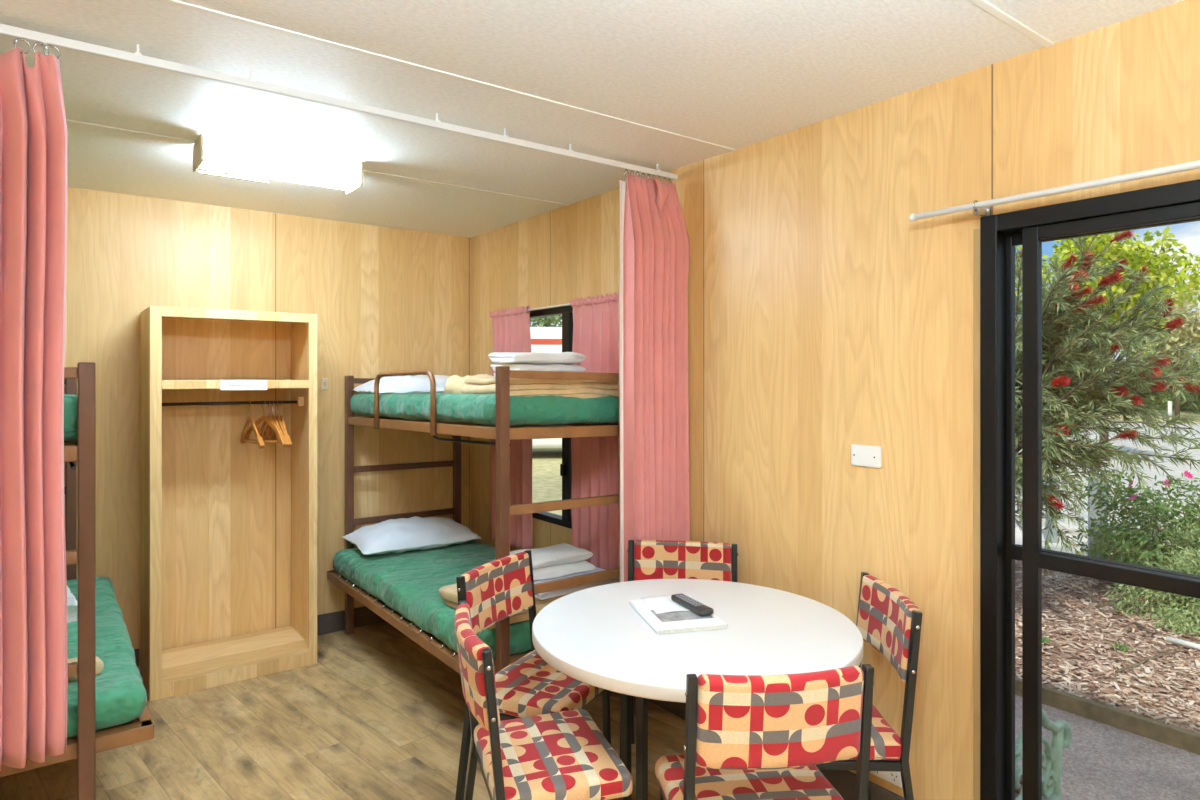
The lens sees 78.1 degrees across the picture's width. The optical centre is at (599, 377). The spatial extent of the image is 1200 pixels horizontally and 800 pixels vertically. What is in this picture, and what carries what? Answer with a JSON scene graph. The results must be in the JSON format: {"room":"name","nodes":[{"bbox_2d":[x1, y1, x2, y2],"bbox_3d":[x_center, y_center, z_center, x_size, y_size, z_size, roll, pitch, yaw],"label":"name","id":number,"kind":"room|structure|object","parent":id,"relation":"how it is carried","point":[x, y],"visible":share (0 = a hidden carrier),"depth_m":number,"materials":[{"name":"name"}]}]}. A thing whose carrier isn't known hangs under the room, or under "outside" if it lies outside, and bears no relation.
{"room":"holiday cabin interior","nodes":[
{"label":"holiday cabin interior","id":0,"kind":"room"},
{"bbox_2d":[64,187,469,670],"bbox_3d":[-2.059,0.280,3.977,2.979,2.400,0.060,0,0,-37],"label":"wall","id":1,"kind":"structure","parent":0,"point":[383,299],"depth_m":4.01,"materials":[{"name":"brown wood"}]},
{"bbox_2d":[134,606,385,667],"bbox_3d":[-2.038,1.423,3.948,2.979,0.115,0.012,0,0,-37],"label":"baseboard","id":2,"kind":"structure","parent":1,"relation":"attached to","point":[363,616],"depth_m":4.33,"materials":[{"name":"plastic"}]},
{"bbox_2d":[321,378,327,389],"bbox_3d":[-1.591,0.035,4.278,0.035,0.068,0.018,0,0,-37],"label":"wall switch","id":3,"kind":"object","parent":1,"relation":"attached to","point":[324,381],"visible":1,"depth_m":4.27,"materials":[{"name":"beige plastic"}]},
{"bbox_2d":[204,136,357,163],"bbox_3d":[-1.305,-0.912,3.026,0.600,0.016,0.100,0,0,-37],"label":"diffuser","id":4,"kind":"object","parent":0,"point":[204,136],"depth_m":2.97,"materials":[{"name":"white plastic"}]},
{"bbox_2d":[0,622,684,799],"bbox_3d":[-0.176,1.540,1.422,3.139,0.120,6.489,0,0,-37],"label":"floor","id":5,"kind":"structure","parent":0,"point":[378,716],"depth_m":3.04,"materials":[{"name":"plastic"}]},
{"bbox_2d":[0,362,153,799],"bbox_3d":[-2.214,0.718,2.672,0.874,1.525,1.774,0,0,-37],"label":"bunk bed","id":6,"kind":"object","parent":5,"relation":"on","point":[79,455],"visible":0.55,"depth_m":2.12,"materials":[{"name":"brown metal"}]},
{"bbox_2d":[64,394,76,440],"bbox_3d":[-2.267,0.136,2.628,0.705,0.173,1.667,0,0,-37],"label":"mattress","id":7,"kind":"object","parent":6,"relation":"on","point":[70,401],"visible":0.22,"depth_m":2.14,"materials":[{"name":"green fabric"}]},
{"bbox_2d":[67,576,146,737],"bbox_3d":[-2.215,1.000,2.671,0.860,0.124,1.662,0,0,-37],"label":"mattress","id":8,"kind":"object","parent":6,"relation":"on","point":[121,696],"visible":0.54,"depth_m":2.39,"materials":[{"name":"green fabric"}]},
{"bbox_2d":[67,586,76,622],"bbox_3d":[-2.263,0.895,2.828,0.460,0.104,0.282,0,0,-42],"label":"pillow","id":9,"kind":"object","parent":8,"relation":"on","point":[71,601],"visible":0.12,"depth_m":2.86,"materials":[{"name":"white fabric"}]},
{"bbox_2d":[68,656,103,681],"bbox_3d":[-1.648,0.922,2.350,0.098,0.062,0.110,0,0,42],"label":"blanket","id":10,"kind":"object","parent":8,"relation":"on","point":[99,663],"visible":0.25,"depth_m":2.35,"materials":[{"name":"beige fabric"}]},
{"bbox_2d":[140,306,316,700],"bbox_3d":[-1.890,0.575,3.780,0.745,1.810,0.432,0,0,-37],"label":"wardrobe","id":11,"kind":"object","parent":5,"relation":"on","point":[165,673],"visible":1,"depth_m":3.69,"materials":[{"name":"brown wood"}]},
{"bbox_2d":[162,380,308,388],"bbox_3d":[-1.888,0.031,3.782,0.655,0.042,0.430,0,0,-37],"label":"shelf","id":12,"kind":"object","parent":11,"relation":"attached to","point":[166,384],"depth_m":3.60,"materials":[{"name":"brown wood"}]},
{"bbox_2d":[225,383,257,385],"bbox_3d":[-1.741,0.030,3.622,0.175,0.015,0.001,0,0,-37],"label":"print","id":13,"kind":"object","parent":11,"relation":"attached to","point":[226,384],"depth_m":3.61},
{"bbox_2d":[241,401,264,448],"bbox_3d":[-1.801,0.234,3.828,0.030,0.234,0.418,0,0,-38],"label":"hanger","id":14,"kind":"object","parent":11,"relation":"hanging from","point":[259,440],"visible":1,"depth_m":3.77,"materials":[{"name":"brown wood"}]},
{"bbox_2d":[240,401,292,445],"bbox_3d":[-1.750,0.234,3.871,0.418,0.234,0.030,0,0,31],"label":"hanger","id":15,"kind":"object","parent":11,"relation":"hanging from","point":[267,420],"visible":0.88,"depth_m":3.87,"materials":[{"name":"brown wood"}]},
{"bbox_2d":[258,401,283,447],"bbox_3d":[-1.728,0.234,3.884,0.031,0.234,0.418,0,0,-42],"label":"hanger","id":16,"kind":"object","parent":11,"relation":"hanging from","point":[264,424],"visible":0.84,"depth_m":3.83,"materials":[{"name":"brown wood"}]},
{"bbox_2d":[263,401,285,447],"bbox_3d":[-1.712,0.234,3.895,0.030,0.234,0.418,0,0,-38],"label":"hanger","id":17,"kind":"object","parent":11,"relation":"hanging from","point":[266,434],"visible":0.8,"depth_m":3.88,"materials":[{"name":"brown wood"}]},
{"bbox_2d":[270,400,288,446],"bbox_3d":[-1.694,0.234,3.908,0.031,0.234,0.418,0,0,-34],"label":"hanger","id":18,"kind":"object","parent":11,"relation":"hanging from","point":[272,434],"visible":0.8,"depth_m":3.86,"materials":[{"name":"brown wood"}]},
{"bbox_2d":[277,400,291,446],"bbox_3d":[-1.677,0.234,3.919,0.031,0.234,0.418,0,0,-30],"label":"hanger","id":19,"kind":"object","parent":11,"relation":"hanging from","point":[281,415],"visible":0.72,"depth_m":3.84,"materials":[{"name":"brown wood"}]},
{"bbox_2d":[327,366,635,715],"bbox_3d":[-0.682,0.718,3.742,0.821,1.525,1.854,0,0,-37],"label":"bunk bed","id":20,"kind":"object","parent":5,"relation":"on","point":[502,432],"visible":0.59,"depth_m":3.12,"materials":[{"name":"brown metal"}]},
{"bbox_2d":[333,539,531,658],"bbox_3d":[-0.682,1.039,3.742,0.810,0.142,1.746,0,0,-37],"label":"mattress","id":21,"kind":"object","parent":20,"relation":"on","point":[409,583],"visible":0.47,"depth_m":3.65,"materials":[{"name":"green fabric"}]},
{"bbox_2d":[342,516,481,554],"bbox_3d":[-1.084,0.894,4.268,0.680,0.171,0.430,0,0,-34],"label":"pillow","id":22,"kind":"object","parent":21,"relation":"on","point":[398,536],"visible":1,"depth_m":4.14,"materials":[{"name":"white fabric"}]},
{"bbox_2d":[439,581,617,628],"bbox_3d":[-0.295,0.930,3.221,0.692,0.088,0.431,0,0,-38],"label":"blanket","id":23,"kind":"object","parent":21,"relation":"on","point":[448,593],"visible":0.1,"depth_m":3.06,"materials":[{"name":"beige fabric"}]},
{"bbox_2d":[534,567,618,599],"bbox_3d":[-0.176,0.879,3.251,0.461,0.024,0.348,0,0,-41],"label":"sheet","id":24,"kind":"object","parent":23,"relation":"on","point":[541,596],"visible":0.2,"depth_m":3.14,"materials":[{"name":"white fabric"}]},
{"bbox_2d":[533,560,595,580],"bbox_3d":[-0.242,0.843,3.287,0.394,0.049,0.242,0,0,-38],"label":"towel","id":25,"kind":"object","parent":24,"relation":"on","point":[554,571],"visible":0.43,"depth_m":3.22,"materials":[{"name":"white fabric"}]},
{"bbox_2d":[510,543,592,568],"bbox_3d":[-0.241,0.791,3.299,0.379,0.061,0.238,0,0,-37],"label":"towel","id":26,"kind":"object","parent":25,"relation":"on","point":[563,553],"visible":0.7,"depth_m":3.25,"materials":[{"name":"white fabric"}]},
{"bbox_2d":[350,393,618,425],"bbox_3d":[-0.646,0.145,3.764,0.705,0.166,1.748,0,0,-37],"label":"mattress","id":27,"kind":"object","parent":20,"relation":"on","point":[470,407],"visible":0.73,"depth_m":3.13,"materials":[{"name":"green fabric"}]},
{"bbox_2d":[352,375,449,393],"bbox_3d":[-1.039,0.051,4.290,0.660,0.148,0.420,-1,2,-38],"label":"pillow","id":28,"kind":"object","parent":27,"relation":"on","point":[418,383],"visible":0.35,"depth_m":4.10,"materials":[{"name":"white fabric"}]},
{"bbox_2d":[443,374,494,393],"bbox_3d":[-0.525,0.050,3.478,0.292,0.134,0.363,0,0,42],"label":"blanket","id":29,"kind":"object","parent":27,"relation":"on","point":[453,385],"visible":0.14,"depth_m":3.38,"materials":[{"name":"beige fabric"}]},
{"bbox_2d":[461,378,618,397],"bbox_3d":[-0.236,0.044,3.236,0.651,0.096,0.386,0,0,-37],"label":"blanket","id":30,"kind":"object","parent":27,"relation":"on","point":[569,388],"visible":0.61,"depth_m":3.08,"materials":[{"name":"beige fabric"}]},
{"bbox_3d":[-0.224,-0.013,3.315,0.402,0.020,0.306,0,0,-40],"label":"sheet","id":31,"kind":"object","parent":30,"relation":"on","visible":0},
{"bbox_2d":[490,364,585,371],"bbox_3d":[-0.273,-0.046,3.324,0.374,0.046,0.238,0,0,-40],"label":"towel","id":32,"kind":"object","parent":31,"relation":"on","point":[527,367],"visible":0.66,"depth_m":3.24,"materials":[{"name":"white fabric"}]},
{"bbox_2d":[488,352,585,363],"bbox_3d":[-0.277,-0.092,3.323,0.391,0.057,0.246,0,0,-38],"label":"towel","id":33,"kind":"object","parent":32,"relation":"on","point":[519,357],"visible":0.96,"depth_m":3.23,"materials":[{"name":"white fabric"}]},
{"bbox_2d":[455,550,610,799],"bbox_3d":[-0.216,1.067,2.546,0.426,0.828,0.440,0,0,27],"label":"dining chair","id":34,"kind":"object","parent":5,"relation":"on","point":[497,590],"visible":0.56,"depth_m":2.50,"materials":[{"name":"fabric"}]},
{"bbox_2d":[455,600,632,799],"bbox_3d":[-0.177,1.067,2.029,0.426,0.828,0.440,0,0,-18],"label":"dining chair","id":35,"kind":"object","parent":5,"relation":"on","point":[563,755],"visible":1,"depth_m":1.93,"materials":[{"name":"fabric"}]},
{"bbox_2d":[619,540,737,758],"bbox_3d":[0.300,1.067,2.787,0.440,0.828,0.426,0,0,9],"label":"dining chair","id":36,"kind":"object","parent":5,"relation":"on","point":[647,559],"visible":0.27,"depth_m":2.95,"materials":[{"name":"fabric"}]},
{"bbox_2d":[532,579,862,799],"bbox_3d":[0.283,1.110,2.245,0.973,0.740,0.973,0,0,-37],"label":"dining table","id":37,"kind":"object","parent":5,"relation":"on","point":[593,636],"visible":0.86,"depth_m":2.09,"materials":[{"name":"white laminate"}]},
{"bbox_2d":[629,595,726,633],"bbox_3d":[0.234,0.733,2.301,0.218,0.014,0.298,0,0,-14],"label":"booklet","id":38,"kind":"object","parent":37,"relation":"on","point":[676,621],"visible":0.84,"depth_m":2.22,"materials":[{"name":"paper"}]},
{"bbox_2d":[641,595,690,613],"bbox_3d":[0.212,0.724,2.374,0.120,0.004,0.170,0,0,-15],"label":"paper sheet","id":39,"kind":"object","parent":38,"relation":"on","point":[659,604],"visible":0.8,"depth_m":2.36,"materials":[{"name":"white paper"}]},
{"bbox_2d":[650,610,713,621],"bbox_3d":[0.251,0.726,2.277,0.165,0.001,0.115,0,0,-14],"label":"photo","id":40,"kind":"object","parent":38,"relation":"on","point":[676,616],"depth_m":2.25},
{"bbox_2d":[671,593,713,615],"bbox_3d":[0.288,0.712,2.330,0.051,0.022,0.185,0,0,-25],"label":"remote control","id":41,"kind":"object","parent":38,"relation":"on","point":[688,602],"visible":1,"depth_m":2.30,"materials":[{"name":"grey plastic"}]},
{"bbox_2d":[655,664,873,799],"bbox_3d":[0.383,1.067,1.821,0.440,0.828,0.426,0,0,-8],"label":"dining chair","id":42,"kind":"object","parent":5,"relation":"on","point":[748,737],"visible":1,"depth_m":1.63,"materials":[{"name":"fabric"}]},
{"bbox_2d":[816,572,921,799],"bbox_3d":[0.721,1.067,2.279,0.426,0.828,0.440,0,0,0],"label":"dining chair","id":43,"kind":"object","parent":5,"relation":"on","point":[888,620],"visible":0.5,"depth_m":2.11,"materials":[{"name":"fabric"}]},
{"bbox_2d":[0,0,1183,236],"bbox_3d":[-0.172,-0.980,1.425,3.249,0.120,6.589,0,0,-37],"label":"ceiling","id":44,"kind":"structure","parent":0,"point":[734,74],"depth_m":2.27,"materials":[{"name":"paint"}]},
{"bbox_2d":[193,133,362,194],"bbox_3d":[-1.305,-0.864,3.026,0.612,0.112,0.192,0,0,-37],"label":"ceiling lamp","id":45,"kind":"object","parent":44,"relation":"attached to","point":[210,153],"visible":1,"depth_m":2.96,"materials":[{"name":"beige plastic"}]},
{"bbox_2d":[66,119,568,205],"bbox_3d":[-1.361,-0.917,3.041,2.979,0.005,0.022,0,0,-37],"label":"ceiling strip","id":46,"kind":"object","parent":44,"relation":"attached to","point":[67,120],"visible":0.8,"depth_m":3.31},
{"bbox_2d":[0,24,677,179],"bbox_3d":[-0.854,-0.894,2.358,2.974,0.052,0.020,0,0,-37],"label":"track","id":47,"kind":"object","parent":44,"relation":"attached to","point":[137,58],"visible":1,"depth_m":2.29,"materials":[{"name":"white plastic"}]},
{"bbox_2d":[0,38,67,770],"bbox_3d":[-1.572,0.050,1.817,0.432,1.866,0.090,0,0,-37],"label":"curtain","id":48,"kind":"object","parent":47,"relation":"hanging from","point":[33,126],"visible":1,"depth_m":1.89,"materials":[{"name":"pink fabric"}]},
{"bbox_2d":[619,169,689,581],"bbox_3d":[0.230,0.090,3.129,0.320,1.945,0.110,0,0,-29],"label":"curtain","id":49,"kind":"object","parent":47,"relation":"hanging from","point":[654,503],"visible":0.86,"depth_m":3.10,"materials":[{"name":"pink fabric"}]},
{"bbox_2d":[157,0,734,151],"bbox_3d":[-0.654,-0.917,2.095,2.979,0.005,0.022,0,0,-37],"label":"ceiling strip","id":50,"kind":"object","parent":44,"relation":"attached to","point":[174,2],"visible":1,"depth_m":2.17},
{"bbox_2d":[968,0,1053,47],"bbox_3d":[0.050,-0.917,1.152,2.979,0.005,0.022,0,0,-37],"label":"ceiling strip","id":51,"kind":"object","parent":44,"relation":"attached to","point":[983,4],"visible":1,"depth_m":1.91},
{"bbox_2d":[470,0,1199,799],"bbox_3d":[1.057,0.280,2.343,0.060,2.400,6.409,0,0,-37],"label":"wall","id":52,"kind":"structure","parent":0,"point":[824,319],"depth_m":2.49,"materials":[{"name":"brown wood"}]},
{"bbox_2d":[488,303,569,316],"bbox_3d":[-0.216,-0.382,3.951,0.056,0.012,1.502,0,0,-37],"label":"wire","id":53,"kind":"object","parent":52,"relation":"attached to","point":[568,303],"visible":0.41,"depth_m":3.99,"materials":[{"name":"silver metal"}]},
{"bbox_2d":[489,305,531,548],"bbox_3d":[-0.532,0.280,4.336,0.051,1.381,0.436,0,0,-37],"label":"window curtain","id":54,"kind":"object","parent":53,"relation":"hanging from","point":[510,327],"visible":0.41,"depth_m":4.24,"materials":[{"name":"pink fabric"}]},
{"bbox_2d":[570,291,619,581],"bbox_3d":[0.030,0.284,3.583,0.051,1.391,0.586,0,0,-37],"label":"window curtain","id":55,"kind":"object","parent":53,"relation":"hanging from","point":[595,460],"visible":0.43,"depth_m":3.66,"materials":[{"name":"pink fabric"}]},
{"bbox_2d":[530,306,572,528],"bbox_3d":[-0.187,0.207,4.004,0.086,1.185,1.400,0,0,-37],"label":"window","id":56,"kind":"structure","parent":52,"relation":"in","point":[565,520],"depth_m":3.96,"materials":[{"name":"black metal"}]},
{"bbox_2d":[648,699,903,799],"bbox_3d":[0.130,1.417,3.525,0.012,0.125,3.285,0,0,-37],"label":"baseboard","id":57,"kind":"structure","parent":52,"relation":"attached to","point":[843,781],"depth_m":2.56,"materials":[{"name":"grey plastic"}]},
{"bbox_2d":[851,444,881,467],"bbox_3d":[0.897,0.263,2.497,0.012,0.072,0.114,0,0,-37],"label":"light switch","id":58,"kind":"object","parent":52,"relation":"attached to","point":[861,455],"visible":1,"depth_m":2.49,"materials":[{"name":"white plastic"}]},
{"bbox_2d":[870,771,901,787],"bbox_3d":[0.943,1.280,2.424,0.027,0.074,0.118,0,0,-37],"label":"power outlet","id":59,"kind":"object","parent":52,"relation":"attached to","point":[894,777],"visible":0.2,"depth_m":2.40,"materials":[{"name":"white plastic"}]},
{"bbox_2d":[973,228,979,799],"bbox_3d":[1.123,0.518,2.195,0.012,1.923,0.026,0,0,-37],"label":"trim","id":60,"kind":"structure","parent":52,"relation":"attached to","point":[976,232],"depth_m":2.19,"materials":[{"name":"brown wood"}]},
{"bbox_2d":[908,160,1199,220],"bbox_3d":[1.561,-0.484,1.551,0.082,0.062,1.918,0,0,-37],"label":"curtain rod","id":61,"kind":"object","parent":52,"relation":"attached to","point":[983,208],"visible":0.98,"depth_m":1.97,"materials":[{"name":"white plastic"}]},
{"bbox_2d":[980,179,1199,799],"bbox_3d":[1.697,0.503,1.482,0.105,1.953,1.804,0,0,-37],"label":"door","id":62,"kind":"structure","parent":52,"relation":"in","point":[1177,203],"depth_m":2.09,"materials":[{"name":"black metal"}]},
{"bbox_2d":[1015,226,1199,460],"bbox_3d":[10.550,-0.920,15.768,3.713,5.403,2.961,0,0,28],"label":"tree","id":63,"kind":"object","parent":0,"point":[1162,274],"visible":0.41,"depth_m":14.87,"materials":[{"name":"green plant"}]},
{"label":"outside","id":64,"kind":"structure","parent":0,"visible":0},
{"bbox_2d":[1044,395,1199,423],"bbox_3d":[40.906,1.780,50.515,54.000,0.020,48.000,0,0,-37],"label":"road","id":65,"kind":"structure","parent":64,"point":[1183,412],"depth_m":34.02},
{"bbox_2d":[1015,334,1119,408],"bbox_3d":[23.851,-0.375,38.438,5.478,5.113,4.937,0,0,-15],"label":"tree","id":66,"kind":"object","parent":65,"relation":"on","point":[1071,334],"visible":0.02,"depth_m":37.34,"materials":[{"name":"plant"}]},
{"bbox_2d":[1118,364,1199,410],"bbox_3d":[32.356,0.468,40.327,7.159,3.353,7.184,0,0,35],"label":"tree","id":67,"kind":"object","parent":65,"relation":"on","point":[1161,402],"visible":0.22,"depth_m":39.54,"materials":[{"name":"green plant"}]},
{"bbox_2d":[1133,279,1199,417],"bbox_3d":[25.225,-1.406,32.011,4.391,6.376,3.182,0,0,19],"label":"tree","id":68,"kind":"object","parent":65,"relation":"on","point":[1191,329],"visible":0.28,"depth_m":31.53,"materials":[{"name":"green plant"}]},
{"bbox_2d":[1168,401,1171,417],"bbox_3d":[25.349,1.435,32.907,0.140,0.810,0.140,0,0,-37],"label":"marker post","id":69,"kind":"object","parent":65,"relation":"on","point":[1169,402],"visible":0.56,"depth_m":32.83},
{"bbox_2d":[1164,352,1199,413],"bbox_3d":[30.980,-0.289,35.295,6.697,4.926,5.899,0,0,12],"label":"tree","id":70,"kind":"object","parent":65,"relation":"on","point":[1195,410],"visible":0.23,"depth_m":36.41,"materials":[{"name":"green plant"}]},
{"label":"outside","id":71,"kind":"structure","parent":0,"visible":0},
{"bbox_2d":[1015,520,1121,557],"bbox_3d":[4.249,1.780,9.674,2.026,0.030,5.216,0,0,-19],"label":"footpath","id":72,"kind":"structure","parent":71,"point":[1018,535],"depth_m":7.94,"materials":[{"name":"concrete"}]},
{"bbox_2d":[1015,479,1058,542],"bbox_3d":[4.889,1.430,8.969,0.081,0.700,2.200,0,0,2],"label":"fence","id":73,"kind":"object","parent":72,"relation":"on","point":[1054,530],"visible":0.07,"depth_m":7.93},
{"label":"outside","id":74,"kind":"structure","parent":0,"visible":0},
{"bbox_2d":[1015,560,1199,730],"bbox_3d":[5.867,1.833,3.508,4.800,0.095,10.600,0,0,-37],"label":"garden bed","id":75,"kind":"object","parent":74,"point":[1084,610],"depth_m":4.92,"materials":[{"name":"brown wood"}]},
{"bbox_2d":[1042,635,1050,645],"bbox_3d":[2.960,1.753,4.952,0.137,0.054,0.134,0,0,-37],"label":"tuft","id":76,"kind":"object","parent":75,"relation":"on","point":[1044,639],"visible":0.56,"depth_m":4.95,"materials":[{"name":"green plant"}]},
{"bbox_2d":[1088,475,1107,556],"bbox_3d":[4.791,1.350,7.122,0.150,0.860,0.150,0,0,30],"label":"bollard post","id":77,"kind":"object","parent":75,"relation":"on","point":[1092,512],"visible":0.13,"depth_m":7.08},
{"bbox_2d":[1015,561,1199,733],"bbox_3d":[3.989,1.774,5.100,3.675,0.048,4.472,0,0,-37],"label":"chips","id":78,"kind":"object","parent":75,"relation":"on","point":[1061,685],"visible":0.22,"depth_m":4.67,"materials":[{"name":"brown wood"}]},
{"bbox_2d":[1115,651,1179,672],"bbox_3d":[3.420,1.769,4.624,0.710,0.025,0.036,0,0,-28],"label":"stick","id":79,"kind":"object","parent":78,"relation":"on","point":[1160,655],"visible":1,"depth_m":4.57,"materials":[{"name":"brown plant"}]},
{"bbox_2d":[1015,230,1199,576],"bbox_3d":[3.130,0.349,5.539,2.559,2.880,2.293,0,0,9],"label":"tree","id":80,"kind":"object","parent":75,"relation":"on","point":[1060,317],"visible":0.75,"depth_m":5.00,"materials":[{"name":"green plant"}]},
{"bbox_2d":[1111,640,1133,652],"bbox_3d":[3.408,1.754,4.831,0.138,0.051,0.117,0,0,-19],"label":"tuft","id":81,"kind":"object","parent":75,"relation":"on","point":[1122,648],"visible":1,"depth_m":4.82,"materials":[{"name":"green plant"}]},
{"bbox_2d":[1072,461,1199,568],"bbox_3d":[4.836,1.244,6.000,1.747,1.485,1.398,0,0,31],"label":"flowering shrub","id":82,"kind":"object","parent":75,"relation":"on","point":[1129,545],"visible":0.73,"depth_m":6.03,"materials":[{"name":"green plant"}]},
{"bbox_2d":[1184,470,1193,478],"bbox_3d":[4.713,0.777,5.929,0.087,0.010,0.088,-33,62,-32],"label":"flower","id":83,"kind":"object","parent":82,"relation":"on","point":[1186,472],"depth_m":5.93,"materials":[{"name":"pink plant"}]},
{"bbox_2d":[1134,622,1162,634],"bbox_3d":[3.804,1.741,5.135,0.024,0.053,0.367,0,0,13],"label":"stick","id":84,"kind":"object","parent":75,"relation":"on","point":[1135,623],"visible":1,"depth_m":5.15,"materials":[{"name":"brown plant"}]},
{"bbox_2d":[1104,523,1199,637],"bbox_3d":[4.506,1.514,5.306,1.144,0.780,1.314,0,0,-26],"label":"bush","id":85,"kind":"object","parent":75,"relation":"on","point":[1185,606],"visible":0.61,"depth_m":5.47,"materials":[{"name":"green plant"}]},
{"bbox_2d":[1166,636,1199,650],"bbox_3d":[3.928,1.750,4.743,0.040,0.038,0.505,0,0,-29],"label":"pipe","id":86,"kind":"object","parent":75,"relation":"on","point":[1173,640],"visible":1,"depth_m":4.87,"materials":[{"name":"plastic"}]},
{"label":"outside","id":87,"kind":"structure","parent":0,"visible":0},
{"bbox_2d":[532,448,561,515],"bbox_3d":[6.088,1.960,41.987,180.000,0.240,180.000,0,0,-37],"label":"lawn","id":88,"kind":"structure","parent":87,"point":[546,478],"depth_m":13.89,"materials":[{"name":"green plant"}]},
{"bbox_2d":[530,327,561,447],"bbox_3d":[-0.562,0.343,17.795,6.420,2.995,2.212,0,0,-4],"label":"caravan","id":89,"kind":"object","parent":88,"relation":"on","point":[543,339],"visible":0.06,"depth_m":16.66,"materials":[{"name":"white metal"}]},
{"bbox_2d":[530,315,561,326],"bbox_3d":[-3.452,-0.928,25.192,6.285,5.970,5.658,0,0,-37],"label":"tree","id":90,"kind":"object","parent":88,"relation":"on","point":[554,321],"visible":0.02,"depth_m":26.17,"materials":[{"name":"green plant"}]},
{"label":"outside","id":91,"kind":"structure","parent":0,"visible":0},
{"bbox_2d":[1015,695,1199,799],"bbox_3d":[1.762,1.830,3.188,2.081,0.100,15.000,0,0,-37],"label":"paving","id":92,"kind":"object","parent":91,"point":[1102,761],"visible":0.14,"depth_m":3.40,"materials":[{"name":"concrete"}]},
{"bbox_2d":[1015,709,1072,799],"bbox_3d":[1.021,1.331,2.834,0.532,0.967,1.234,0,0,-37],"label":"garden bench","id":93,"kind":"object","parent":92,"relation":"on","point":[1061,730],"visible":0.17,"depth_m":2.42,"materials":[{"name":"green metal"}]},
{"bbox_2d":[1015,677,1199,754],"bbox_3d":[2.612,1.760,3.822,0.045,0.130,15.000,0,0,-37],"label":"edging","id":94,"kind":"object","parent":92,"relation":"on","point":[1168,734],"visible":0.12,"depth_m":3.75,"materials":[{"name":"brown wood"}]},
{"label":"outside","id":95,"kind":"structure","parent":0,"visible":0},
{"bbox_2d":[1015,420,1199,550],"bbox_3d":[24.433,1.800,25.109,50.800,0.020,27.000,0,0,-37],"label":"road","id":96,"kind":"structure","parent":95,"point":[1178,470],"depth_m":14.48,"materials":[{"name":"grey asphalt"}]},
{"bbox_2d":[1015,513,1182,554],"bbox_3d":[7.305,1.780,5.561,1.300,0.120,12.145,0,0,-29],"label":"kerb","id":97,"kind":"object","parent":96,"relation":"on","point":[1069,527],"depth_m":8.57,"materials":[{"name":"concrete"}]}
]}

